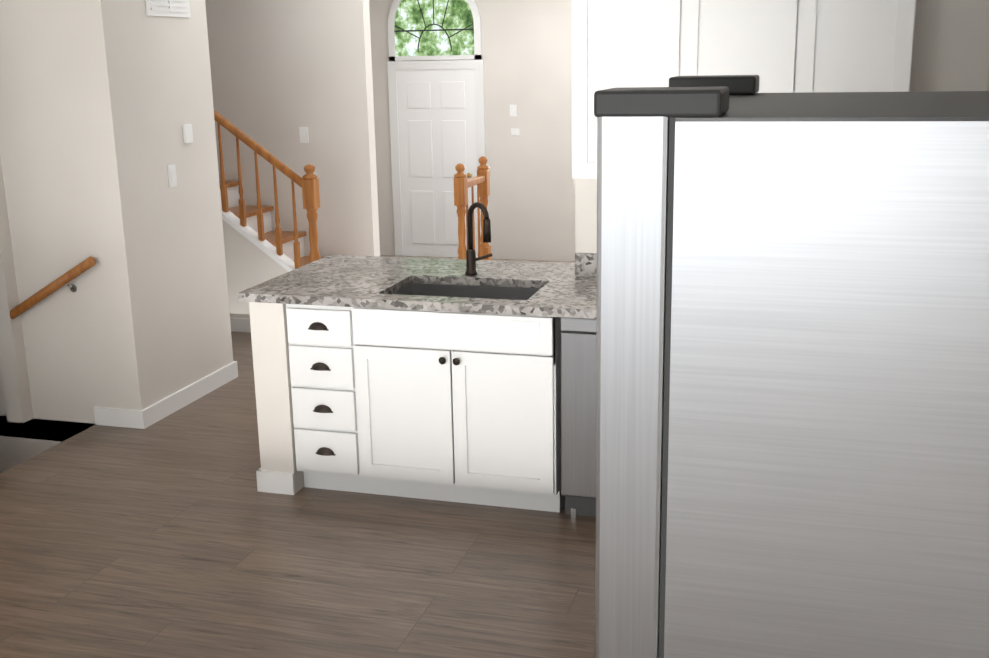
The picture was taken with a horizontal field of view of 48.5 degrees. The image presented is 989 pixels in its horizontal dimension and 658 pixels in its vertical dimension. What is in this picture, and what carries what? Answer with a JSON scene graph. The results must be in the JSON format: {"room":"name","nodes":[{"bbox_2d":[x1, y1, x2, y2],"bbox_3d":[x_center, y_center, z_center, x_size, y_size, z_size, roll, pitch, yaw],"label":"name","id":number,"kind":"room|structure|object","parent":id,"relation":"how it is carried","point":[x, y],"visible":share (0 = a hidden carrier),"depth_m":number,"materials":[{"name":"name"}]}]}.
{"room":"kitchen","nodes":[
{"label":"kitchen","id":0,"kind":"room"},
{"bbox_2d":[0,0,232,473],"bbox_3d":[-2.702,-0.077,5.817,1.780,4.340,1.950,3,15,16],"label":"wall","id":1,"kind":"structure","parent":0,"point":[102,102],"depth_m":5.67,"materials":[{"name":"beige paint"}]},
{"bbox_2d":[10,256,95,318],"bbox_3d":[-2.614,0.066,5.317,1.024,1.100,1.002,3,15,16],"label":"handrail","id":2,"kind":"object","parent":1,"relation":"attached to","point":[54,285],"visible":1,"depth_m":5.60,"materials":[{"name":"brown wood"}]},
{"bbox_2d":[145,0,190,17],"bbox_3d":[-1.704,-1.841,5.706,0.018,0.420,0.400,3,15,16],"label":"air vent","id":3,"kind":"object","parent":1,"relation":"in","point":[174,8],"visible":1,"depth_m":5.73,"materials":[{"name":"white metal"}]},
{"bbox_2d":[167,164,176,186],"bbox_3d":[-1.717,-0.818,5.863,0.010,0.118,0.072,3,15,16],"label":"light switch","id":4,"kind":"object","parent":1,"relation":"attached to","point":[172,177],"visible":1,"depth_m":5.86,"materials":[{"name":"white plastic"}]},
{"bbox_2d":[137,361,236,428],"bbox_3d":[-1.697,0.361,6.138,0.016,0.097,0.936,3,15,16],"label":"baseboard","id":5,"kind":"structure","parent":1,"relation":"attached to","point":[172,403],"depth_m":6.07,"materials":[{"name":"white wood"}]},
{"bbox_2d":[182,124,192,142],"bbox_3d":[-1.667,-1.063,5.974,0.020,0.100,0.070,3,15,16],"label":"light switch","id":6,"kind":"object","parent":1,"relation":"attached to","point":[187,134],"visible":0.94,"depth_m":5.96,"materials":[{"name":"white plastic"}]},
{"bbox_2d":[221,204,294,317],"bbox_3d":[-2.128,-0.836,7.660,1.785,1.700,0.110,3,15,16],"label":"wall","id":7,"kind":"structure","parent":0,"point":[251,259],"depth_m":7.58,"materials":[{"name":"beige paint"}]},
{"bbox_2d":[230,317,250,332],"bbox_3d":[-2.130,-0.047,7.810,1.780,0.097,0.016,3,15,16],"label":"baseboard","id":8,"kind":"structure","parent":7,"relation":"attached to","point":[237,324],"depth_m":7.70,"materials":[{"name":"white wood"}]},
{"bbox_2d":[205,0,379,256],"bbox_3d":[-1.822,-1.557,8.384,1.900,2.740,0.120,3,15,16],"label":"wall","id":9,"kind":"structure","parent":0,"point":[282,71],"depth_m":8.20,"materials":[{"name":"beige paint"}]},
{"bbox_2d":[299,127,308,142],"bbox_3d":[-1.427,-1.451,8.217,0.072,0.118,0.018,3,15,16],"label":"light switch","id":10,"kind":"object","parent":9,"relation":"attached to","point":[303,133],"visible":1,"depth_m":8.22,"materials":[{"name":"white plastic"}]},
{"bbox_2d":[0,255,595,657],"bbox_3d":[-0.826,1.250,2.955,7.400,0.120,15.050,3,15,16],"label":"floor","id":11,"kind":"structure","parent":0,"point":[176,534],"depth_m":4.18,"materials":[{"name":"laminate"}]},
{"bbox_2d":[219,180,322,266],"bbox_3d":[-1.944,-0.746,8.052,1.899,1.330,0.941,3,15,16],"label":"stairs","id":12,"kind":"structure","parent":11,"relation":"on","point":[288,239],"depth_m":8.32,"materials":[{"name":"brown wood"}]},
{"bbox_2d":[214,110,319,268],"bbox_3d":[-2.089,-1.233,7.547,1.876,2.145,0.102,3,15,16],"label":"stair railing","id":13,"kind":"object","parent":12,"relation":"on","point":[308,182],"visible":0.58,"depth_m":7.42,"materials":[{"name":"brown wood"}]},
{"bbox_2d":[286,304,564,512],"bbox_3d":[-0.235,0.265,4.834,1.166,0.862,0.651,3,15,16],"label":"base cabinet","id":14,"kind":"object","parent":11,"relation":"on","point":[460,407],"visible":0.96,"depth_m":4.55,"materials":[{"name":"white wood"}]},
{"bbox_2d":[237,253,596,318],"bbox_3d":[0.119,-0.139,4.767,2.230,0.336,0.930,3,15,16],"label":"countertop","id":15,"kind":"structure","parent":14,"relation":"on","point":[552,289],"depth_m":4.81,"materials":[{"name":"grey stone"}]},
{"bbox_2d":[465,202,492,274],"bbox_3d":[-0.073,-0.397,4.854,0.144,0.329,0.111,3,15,16],"label":"faucet","id":16,"kind":"object","parent":15,"relation":"on","point":[471,259],"visible":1,"depth_m":4.87,"materials":[{"name":"black metal"}]},
{"bbox_2d":[454,156,490,259],"bbox_3d":[-0.168,-0.816,8.762,0.096,1.060,0.699,3,15,16],"label":"railing","id":17,"kind":"object","parent":11,"relation":"on","point":[463,183],"visible":0.71,"depth_m":8.62,"materials":[{"name":"brown wood"}]},
{"bbox_2d":[561,317,596,516],"bbox_3d":[0.625,0.317,4.569,0.593,0.858,0.572,3,15,16],"label":"dishwasher","id":18,"kind":"object","parent":11,"relation":"on","point":[578,413],"visible":0.29,"depth_m":4.36,"materials":[{"name":"silver metal"}]},
{"bbox_2d":[594,75,988,657],"bbox_3d":[0.708,0.463,2.023,0.892,1.802,0.914,3,15,16],"label":"refrigerator","id":19,"kind":"object","parent":11,"relation":"on","point":[792,396],"visible":1,"depth_m":1.53,"materials":[{"name":"silver metal"}]},
{"bbox_2d":[369,0,575,261],"bbox_3d":[1.782,-2.183,11.373,7.100,3.100,0.700,3,15,16],"label":"wall","id":20,"kind":"structure","parent":0,"point":[526,45],"depth_m":11.51,"materials":[{"name":"beige paint"}]},
{"bbox_2d":[388,0,481,60],"bbox_3d":[-0.633,-3.239,11.438,1.020,0.855,0.030,3,15,16],"label":"arched transom window","id":21,"kind":"structure","parent":20,"relation":"in","point":[434,29],"depth_m":11.47,"materials":[{"name":"clear"}]},
{"bbox_2d":[387,60,485,257],"bbox_3d":[-0.617,-1.758,11.768,1.060,2.170,0.108,3,15,16],"label":"front door","id":22,"kind":"structure","parent":20,"relation":"in","point":[437,120],"depth_m":11.76,"materials":[{"name":"white wood"}]},
{"bbox_2d":[510,105,516,115],"bbox_3d":[0.192,-2.274,11.444,0.072,0.118,0.018,3,15,16],"label":"light switch","id":23,"kind":"object","parent":20,"relation":"attached to","point":[512,110],"visible":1,"depth_m":11.45,"materials":[{"name":"white plastic"}]},
{"bbox_2d":[511,129,518,134],"bbox_3d":[0.216,-2.061,11.495,0.090,0.070,0.010,3,15,16],"label":"thermostat","id":24,"kind":"object","parent":20,"relation":"attached to","point":[514,131],"visible":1,"depth_m":11.49,"materials":[{"name":"white plastic"}]},
{"bbox_2d":[249,0,988,493],"bbox_3d":[0.012,-0.651,4.607,4.040,2.740,0.745,3,15,16],"label":"wall","id":25,"kind":"structure","parent":0,"point":[951,46],"depth_m":4.65,"materials":[{"name":"beige paint"}]},
{"bbox_2d":[256,468,288,491],"bbox_3d":[-0.934,0.581,5.198,0.016,0.097,0.761,3,15,16],"label":"baseboard","id":26,"kind":"structure","parent":25,"relation":"attached to","point":[267,480],"depth_m":4.83,"materials":[{"name":"white wood"}]},
{"bbox_2d":[572,0,775,178],"bbox_3d":[0.788,-1.147,4.345,0.925,1.080,0.317,3,15,16],"label":"upper cabinet","id":27,"kind":"object","parent":25,"relation":"attached to","point":[616,43],"depth_m":4.24,"materials":[{"name":"white wood"}]},
{"bbox_2d":[772,0,915,92],"bbox_3d":[1.335,-1.117,4.187,0.475,1.080,0.317,3,15,16],"label":"upper cabinet","id":28,"kind":"object","parent":25,"relation":"attached to","point":[790,46],"depth_m":4.06,"materials":[{"name":"white wood"}]}
]}

